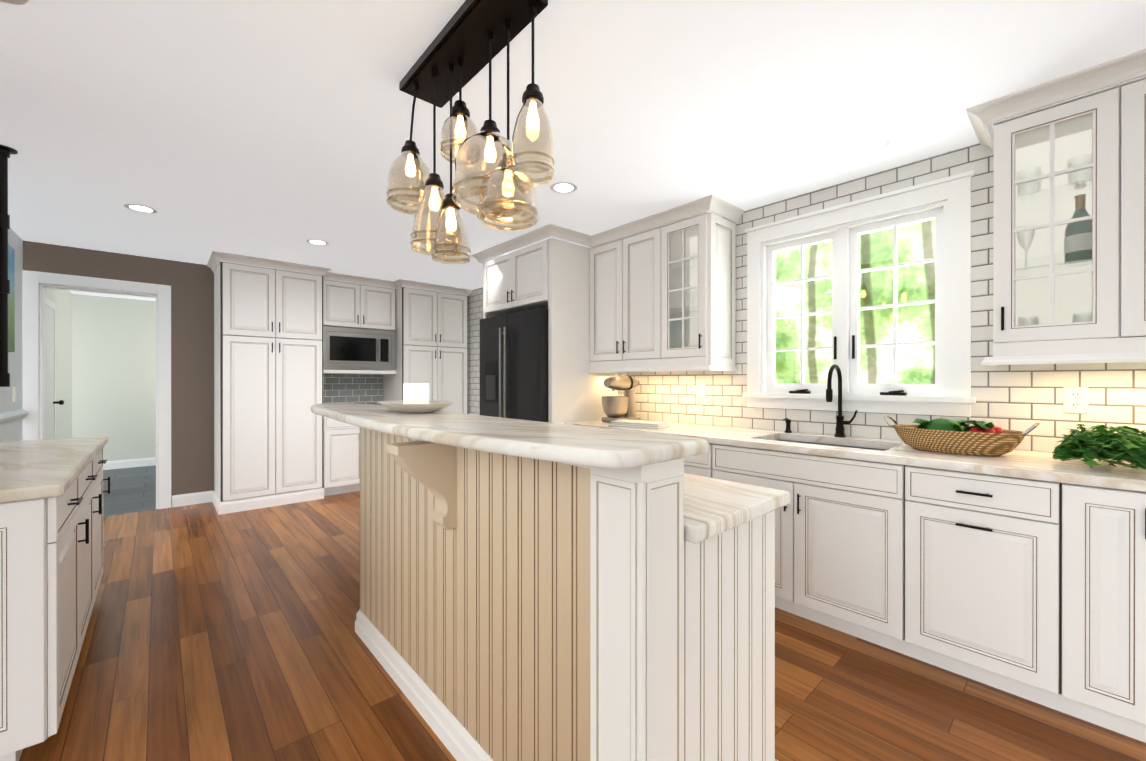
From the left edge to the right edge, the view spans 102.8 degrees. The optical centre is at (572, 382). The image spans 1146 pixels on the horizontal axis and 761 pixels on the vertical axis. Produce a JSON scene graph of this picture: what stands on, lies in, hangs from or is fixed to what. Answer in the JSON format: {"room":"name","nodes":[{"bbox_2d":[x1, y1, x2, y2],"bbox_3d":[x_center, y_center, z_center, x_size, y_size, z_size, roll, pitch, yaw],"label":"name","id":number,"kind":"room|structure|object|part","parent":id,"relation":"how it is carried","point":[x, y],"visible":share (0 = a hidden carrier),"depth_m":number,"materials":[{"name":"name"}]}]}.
{"room":"kitchen","nodes":[
{"label":"kitchen","id":0,"kind":"room"},
{"bbox_2d":[0,228,72,441],"bbox_3d":[-2.715,0.021,1.625,0.140,2.440,12.310,0,0,-42],"label":"wall","id":1,"kind":"structure","parent":0,"point":[63,299],"depth_m":5.24,"materials":[{"name":"white paint"}]},
{"bbox_2d":[0,144,17,386],"bbox_3d":[-2.678,-0.587,1.920,0.308,1.224,1.060,0,0,-42],"label":"rack","id":2,"kind":"object","parent":1,"relation":"attached to","point":[6,152],"visible":1,"depth_m":2.34,"materials":[{"name":"black metal"}]},
{"bbox_2d":[8,244,14,351],"bbox_3d":[-3.867,-0.626,3.022,0.028,0.790,1.350,0,0,-42],"label":"landscape picture","id":3,"kind":"object","parent":1,"relation":"attached to","point":[11,301],"visible":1,"depth_m":3.45,"materials":[{"name":"fabric"}]},
{"bbox_2d":[13,387,15,401],"bbox_3d":[-4.434,0.099,3.633,0.010,0.118,0.075,0,0,-42],"label":"light switch","id":4,"kind":"object","parent":1,"relation":"attached to","point":[14,394],"visible":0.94,"depth_m":3.62,"materials":[{"name":"white plastic"}]},
{"bbox_2d":[0,409,28,424],"bbox_3d":[-2.606,0.271,1.635,0.034,0.080,6.098,0,0,-42],"label":"trim","id":5,"kind":"structure","parent":1,"relation":"attached to","point":[11,416],"depth_m":3.51,"materials":[{"name":"white paint"}]},
{"bbox_2d":[45,297,63,438],"bbox_3d":[-5.467,0.177,4.806,0.095,2.100,0.940,0,0,-42],"label":"hall door","id":6,"kind":"structure","parent":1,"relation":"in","point":[50,370],"depth_m":4.92,"materials":[{"name":"white paint"}]},
{"bbox_2d":[73,294,155,460],"bbox_3d":[-5.437,0.013,7.573,3.980,2.440,0.100,0,0,-42],"label":"wall","id":7,"kind":"structure","parent":0,"point":[105,366],"depth_m":6.53,"materials":[{"name":"white paint"}]},
{"bbox_2d":[103,457,155,469],"bbox_3d":[-6.362,1.177,6.659,1.260,0.115,0.014,0,0,-42],"label":"baseboard","id":8,"kind":"structure","parent":7,"relation":"attached to","point":[118,464],"depth_m":6.60,"materials":[{"name":"white paint"}]},
{"bbox_2d":[23,241,213,506],"bbox_3d":[-3.271,0.016,5.245,3.900,2.440,0.140,0,0,-42],"label":"wall","id":9,"kind":"structure","parent":0,"point":[192,376],"depth_m":4.58,"materials":[{"name":"brown paint"}]},
{"bbox_2d":[22,270,170,508],"bbox_3d":[-4.361,0.143,4.243,0.950,2.188,0.160,0,0,-42],"label":"door frame","id":10,"kind":"structure","parent":9,"relation":"attached to","point":[35,284],"depth_m":4.12,"materials":[{"name":"white paint"}]},
{"bbox_2d":[172,490,212,506],"bbox_3d":[-3.842,1.179,4.625,0.320,0.115,0.014,0,0,-42],"label":"baseboard","id":11,"kind":"structure","parent":9,"relation":"attached to","point":[191,498],"depth_m":4.61,"materials":[{"name":"white paint"}]},
{"bbox_2d":[0,0,1145,300],"bbox_3d":[-1.229,-1.231,2.991,4.180,0.060,12.340,0,0,-42],"label":"ceiling","id":12,"kind":"structure","parent":0,"point":[278,130],"depth_m":1.98,"materials":[{"name":"white paint"}]},
{"bbox_2d":[0,0,28,4],"bbox_3d":[-1.759,-1.196,1.367,0.170,0.003,0.170,0,0,39],"label":"recessed light","id":13,"kind":"object","parent":12,"relation":"in","point":[16,2],"depth_m":1.44,"materials":[{"name":"white paint"}]},
{"bbox_2d":[124,204,157,212],"bbox_3d":[-2.988,-1.199,3.164,0.170,0.003,0.170,0,0,39],"label":"recessed light","id":14,"kind":"object","parent":12,"relation":"in","point":[137,207],"depth_m":3.16,"materials":[{"name":"white paint"}]},
{"bbox_2d":[306,239,328,244],"bbox_3d":[-2.195,-1.200,3.934,0.170,0.003,0.170,0,0,39],"label":"recessed light","id":15,"kind":"object","parent":12,"relation":"in","point":[318,242],"depth_m":3.93,"materials":[{"name":"white paint"}]},
{"bbox_2d":[207,251,472,295],"bbox_3d":[-2.525,-1.168,5.351,2.710,0.072,0.697,0,0,-42],"label":"crown molding","id":16,"kind":"structure","parent":12,"relation":"attached to","point":[216,258],"depth_m":4.83,"materials":[{"name":"white paint"}]},
{"bbox_2d":[386,0,554,264],"bbox_3d":[-0.380,-0.823,1.605,0.766,0.750,0.263,0,0,43],"label":"chandelier","id":17,"kind":"object","parent":12,"relation":"hanging from","point":[472,39],"visible":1,"depth_m":1.55,"materials":[{"name":"clear glass"}]},
{"bbox_2d":[471,223,558,263],"bbox_3d":[-0.548,-1.166,3.919,0.060,0.071,1.184,0,0,-42],"label":"crown molding","id":18,"kind":"structure","parent":12,"relation":"attached to","point":[546,231],"depth_m":3.83,"materials":[{"name":"white paint"}]},
{"bbox_2d":[550,182,576,192],"bbox_3d":[-0.057,-1.198,2.826,0.170,0.003,0.170,0,0,39],"label":"recessed light","id":19,"kind":"object","parent":12,"relation":"in","point":[563,187],"depth_m":2.81,"materials":[{"name":"white paint"}]},
{"bbox_2d":[555,225,590,246],"bbox_3d":[-0.015,-1.166,3.644,0.360,0.071,0.060,0,0,-42],"label":"crown molding","id":20,"kind":"structure","parent":12,"relation":"attached to","point":[566,234],"depth_m":3.66,"materials":[{"name":"white paint"}]},
{"bbox_2d":[591,195,718,246],"bbox_3d":[0.521,-1.166,3.381,0.060,0.071,1.170,0,0,-42],"label":"crown molding","id":21,"kind":"structure","parent":12,"relation":"attached to","point":[711,202],"depth_m":3.27,"materials":[{"name":"white paint"}]},
{"bbox_2d":[850,138,889,154],"bbox_3d":[1.512,-1.198,2.331,0.170,0.003,0.170,0,0,39],"label":"recessed light","id":22,"kind":"object","parent":12,"relation":"in","point":[876,145],"depth_m":2.32,"materials":[{"name":"white paint"}]},
{"bbox_2d":[966,48,1145,131],"bbox_3d":[2.257,-1.163,1.467,0.060,0.071,1.517,0,0,-42],"label":"crown molding","id":23,"kind":"structure","parent":12,"relation":"attached to","point":[985,115],"depth_m":1.82,"materials":[{"name":"white paint"}]},
{"bbox_2d":[19,465,1145,760],"bbox_3d":[-1.769,1.270,2.504,5.640,0.060,12.340,0,0,-42],"label":"floor","id":24,"kind":"structure","parent":0,"point":[211,633],"depth_m":1.91,"materials":[{"name":"brown wood"}]},
{"bbox_2d":[0,470,83,760],"bbox_3d":[-2.073,0.804,1.476,0.603,0.876,0.587,0,0,-42],"label":"base cabinet","id":25,"kind":"object","parent":24,"relation":"on","point":[51,561],"depth_m":1.44,"materials":[{"name":"white paint"}]},
{"bbox_2d":[0,436,107,502],"bbox_3d":[-2.450,0.345,1.905,0.622,0.040,1.770,0,0,-42],"label":"countertop","id":26,"kind":"structure","parent":25,"relation":"on","point":[38,469],"depth_m":1.80,"materials":[{"name":"stone"}]},
{"bbox_2d":[84,456,99,636],"bbox_3d":[-2.461,0.803,1.903,0.603,0.876,0.567,0,0,-42],"label":"base cabinet","id":27,"kind":"object","parent":24,"relation":"on","point":[91,561],"depth_m":2.22,"materials":[{"name":"white paint"}]},
{"bbox_2d":[96,448,107,581],"bbox_3d":[-2.842,0.803,2.323,0.603,0.876,0.566,0,0,-42],"label":"base cabinet","id":28,"kind":"object","parent":24,"relation":"on","point":[99,457],"depth_m":2.58,"materials":[{"name":"white paint"}]},
{"bbox_2d":[212,261,323,514],"bbox_3d":[-3.175,0.053,4.782,0.891,2.368,0.669,0,0,-42],"label":"pantry cabinet","id":29,"kind":"object","parent":24,"relation":"on","point":[268,381],"visible":1,"depth_m":4.53,"materials":[{"name":"white paint"}]},
{"bbox_2d":[324,279,396,495],"bbox_3d":[-2.541,0.052,5.370,0.836,2.368,0.649,0,0,-42],"label":"cabinet","id":30,"kind":"object","parent":24,"relation":"on","point":[352,305],"depth_m":5.23,"materials":[{"name":"white paint"}]},
{"bbox_3d":[-2.585,-0.378,5.418,0.812,0.472,0.484,0,0,-42],"label":"microwave","id":31,"kind":"part","parent":30,"relation":"part of","materials":[{"name":"silver metal"}]},
{"bbox_2d":[383,287,467,413],"bbox_3d":[-1.899,0.051,5.939,0.875,2.368,0.669,0,0,-42],"label":"pantry cabinet","id":32,"kind":"object","parent":24,"relation":"on","point":[432,339],"visible":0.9,"depth_m":5.69,"materials":[{"name":"white paint"}]},
{"bbox_2d":[480,308,547,421],"bbox_3d":[-0.275,0.328,4.166,0.891,1.820,0.915,0,0,-42],"label":"fridge","id":33,"kind":"object","parent":24,"relation":"on","point":[513,365],"visible":0.33,"depth_m":3.82,"materials":[{"name":"black metal"}]},
{"bbox_2d":[483,238,617,423],"bbox_3d":[-0.244,0.053,4.197,0.819,2.368,1.020,0,0,-42],"label":"tall cabinet","id":34,"kind":"object","parent":24,"relation":"on","point":[552,275],"visible":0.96,"depth_m":3.75,"materials":[{"name":"white paint"}]},
{"bbox_2d":[355,427,777,760],"bbox_3d":[-0.289,0.705,1.758,0.843,1.073,1.838,0,0,-42],"label":"kitchen island","id":35,"kind":"object","parent":24,"relation":"on","point":[514,608],"visible":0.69,"depth_m":1.22,"materials":[{"name":"white paint"}]},
{"bbox_2d":[311,403,708,468],"bbox_3d":[-0.684,0.149,1.867,0.417,0.036,2.540,0,0,-42],"label":"countertop","id":36,"kind":"structure","parent":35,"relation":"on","point":[604,448],"depth_m":1.13,"materials":[{"name":"stone"}]},
{"bbox_2d":[378,401,453,412],"bbox_3d":[-0.686,0.109,2.000,0.290,0.042,0.420,0,0,-42],"label":"bowl","id":37,"kind":"object","parent":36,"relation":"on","point":[400,406],"visible":0.9,"depth_m":1.88,"materials":[{"name":"beige ceramic"}]},
{"bbox_2d":[403,383,428,403],"bbox_3d":[-0.686,0.058,2.000,0.108,0.112,0.108,0,0,-42],"label":"candle","id":38,"kind":"object","parent":37,"relation":"on","point":[415,393],"visible":0.75,"depth_m":1.96,"materials":[{"name":"white wax"}]},
{"bbox_2d":[684,473,789,543],"bbox_3d":[-0.158,0.345,1.882,0.508,0.040,1.855,0,0,-42],"label":"island countertop","id":39,"kind":"structure","parent":35,"relation":"on","point":[713,507],"depth_m":1.24,"materials":[{"name":"stone"}]},
{"bbox_2d":[684,452,707,476],"bbox_3d":[0.842,0.801,3.141,0.628,0.876,0.620,0,0,-42],"label":"base cabinet","id":40,"kind":"object","parent":24,"relation":"on","point":[697,465],"depth_m":2.77,"materials":[{"name":"white paint"}]},
{"bbox_2d":[708,439,899,652],"bbox_3d":[1.366,0.802,2.564,0.628,0.876,0.940,0,0,-42],"label":"base cabinet","id":41,"kind":"object","parent":24,"relation":"on","point":[837,538],"depth_m":2.22,"materials":[{"name":"white paint"}]},
{"bbox_2d":[900,465,1055,709],"bbox_3d":[1.840,0.803,2.042,0.628,0.876,0.470,0,0,-42],"label":"base cabinet","id":42,"kind":"object","parent":24,"relation":"on","point":[1032,590],"depth_m":1.82,"materials":[{"name":"white paint"}]},
{"bbox_2d":[1056,483,1145,742],"bbox_3d":[2.074,0.803,1.783,0.628,0.876,0.228,0,0,-42],"label":"base cabinet","id":43,"kind":"object","parent":24,"relation":"on","point":[1101,532],"depth_m":1.59,"materials":[{"name":"white paint"}]},
{"bbox_2d":[564,420,1145,492],"bbox_3d":[1.156,0.344,2.787,0.639,0.040,2.947,0,0,-42],"label":"countertop","id":44,"kind":"structure","parent":43,"relation":"on","point":[1038,466],"depth_m":2.04,"materials":[{"name":"stone"}]},
{"bbox_2d":[601,375,640,422],"bbox_3d":[0.406,0.132,3.760,0.398,0.379,0.226,0,0,-42],"label":"stand mixer","id":45,"kind":"object","parent":44,"relation":"on","point":[623,407],"visible":0.98,"depth_m":3.66,"materials":[{"name":"silver metal"}]},
{"bbox_2d":[608,420,670,428],"bbox_3d":[0.479,0.304,3.314,0.400,0.036,0.220,0,0,36],"label":"towel","id":46,"kind":"object","parent":44,"relation":"on","point":[640,424],"visible":1,"depth_m":3.24,"materials":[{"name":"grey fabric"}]},
{"bbox_2d":[783,418,791,432],"bbox_3d":[1.363,0.274,2.914,0.085,0.096,0.048,0,0,-42],"label":"soap dispenser","id":47,"kind":"object","parent":44,"relation":"on","point":[788,422],"visible":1,"depth_m":2.91,"materials":[{"name":"black metal"}]},
{"bbox_2d":[777,439,886,450],"bbox_3d":[1.389,0.476,2.533,0.404,0.220,0.684,0,0,-42],"label":"sink bowl","id":48,"kind":"object","parent":44,"relation":"hanging from","point":[833,445],"depth_m":2.67,"materials":[{"name":"silver metal"}]},
{"bbox_2d":[826,364,857,436],"bbox_3d":[1.541,0.110,2.627,0.223,0.426,0.128,0,0,-42],"label":"faucet","id":49,"kind":"object","parent":44,"relation":"on","point":[840,424],"visible":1,"depth_m":2.68,"materials":[{"name":"black metal"}]},
{"bbox_2d":[884,415,1039,455],"bbox_3d":[1.773,0.245,2.125,0.303,0.157,0.558,0,0,-42],"label":"basket","id":50,"kind":"object","parent":44,"relation":"on","point":[978,438],"visible":1,"depth_m":2.03,"materials":[{"name":"wicker"}]},
{"bbox_2d":[1052,424,1145,473],"bbox_3d":[2.141,0.237,1.703,0.608,0.158,0.493,0,0,-42],"label":"leafy greens","id":51,"kind":"object","parent":44,"relation":"on","point":[1103,443],"visible":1,"depth_m":1.69,"materials":[{"name":"green plant"}]},
{"bbox_2d":[468,143,1145,452],"bbox_3d":[1.295,0.019,3.217,0.140,2.440,9.280,0,0,-42],"label":"wall","id":52,"kind":"structure","parent":0,"point":[1022,397],"depth_m":2.40,"materials":[{"name":"tile"}]},
{"bbox_2d":[588,212,737,372],"bbox_3d":[0.643,-0.603,3.537,0.389,1.053,1.144,0,0,-42],"label":"upper cabinet","id":53,"kind":"object","parent":52,"relation":"attached to","point":[662,298],"visible":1,"depth_m":3.33,"materials":[{"name":"white paint"}]},
{"bbox_2d":[697,381,705,396],"bbox_3d":[0.969,0.050,3.464,0.010,0.118,0.075,0,0,-42],"label":"light switch","id":54,"kind":"object","parent":52,"relation":"attached to","point":[701,388],"visible":1,"depth_m":3.46,"materials":[{"name":"white plastic"}]},
{"bbox_2d":[713,198,743,222],"bbox_3d":[1.057,-1.165,3.118,0.339,0.071,0.060,0,0,-42],"label":"crown molding","id":55,"kind":"structure","parent":52,"relation":"attached to","point":[727,210],"depth_m":3.13,"materials":[{"name":"white paint"}]},
{"bbox_2d":[742,170,975,416],"bbox_3d":[1.654,-0.443,2.785,0.188,1.235,1.220,0,0,-42],"label":"window","id":56,"kind":"structure","parent":52,"relation":"in","point":[945,203],"depth_m":2.70,"materials":[{"name":"white paint"}]},
{"bbox_2d":[975,128,993,152],"bbox_3d":[1.931,-1.164,2.154,0.339,0.071,0.060,0,0,-42],"label":"crown molding","id":57,"kind":"structure","parent":52,"relation":"attached to","point":[984,138],"depth_m":2.18,"materials":[{"name":"white paint"}]},
{"bbox_2d":[989,86,1112,363],"bbox_3d":[2.078,-0.616,1.978,0.358,1.022,0.355,0,0,-42],"label":"upper cabinet","id":58,"kind":"object","parent":52,"relation":"attached to","point":[1069,244],"depth_m":1.91,"materials":[{"name":"white wood"}]},
{"bbox_2d":[1063,387,1087,413],"bbox_3d":[2.253,0.082,2.050,0.008,0.118,0.075,0,0,-42],"label":"electrical outlet","id":59,"kind":"object","parent":52,"relation":"attached to","point":[1075,399],"visible":1,"depth_m":2.05,"materials":[{"name":"white plastic"}]},
{"bbox_2d":[1113,76,1145,359],"bbox_3d":[2.435,-0.615,1.584,0.358,1.022,0.710,0,0,-42],"label":"upper cabinet","id":60,"kind":"object","parent":52,"relation":"attached to","point":[1129,97],"depth_m":1.71,"materials":[{"name":"white wood"}]},
{"label":"outside","id":61,"kind":"structure","parent":0,"visible":0},
{"bbox_2d":[775,219,934,383],"bbox_3d":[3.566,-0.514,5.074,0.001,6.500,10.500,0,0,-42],"label":"window panes","id":62,"kind":"object","parent":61,"point":[865,375],"depth_m":5.21,"materials":[{"name":"clear glass"}]}
]}

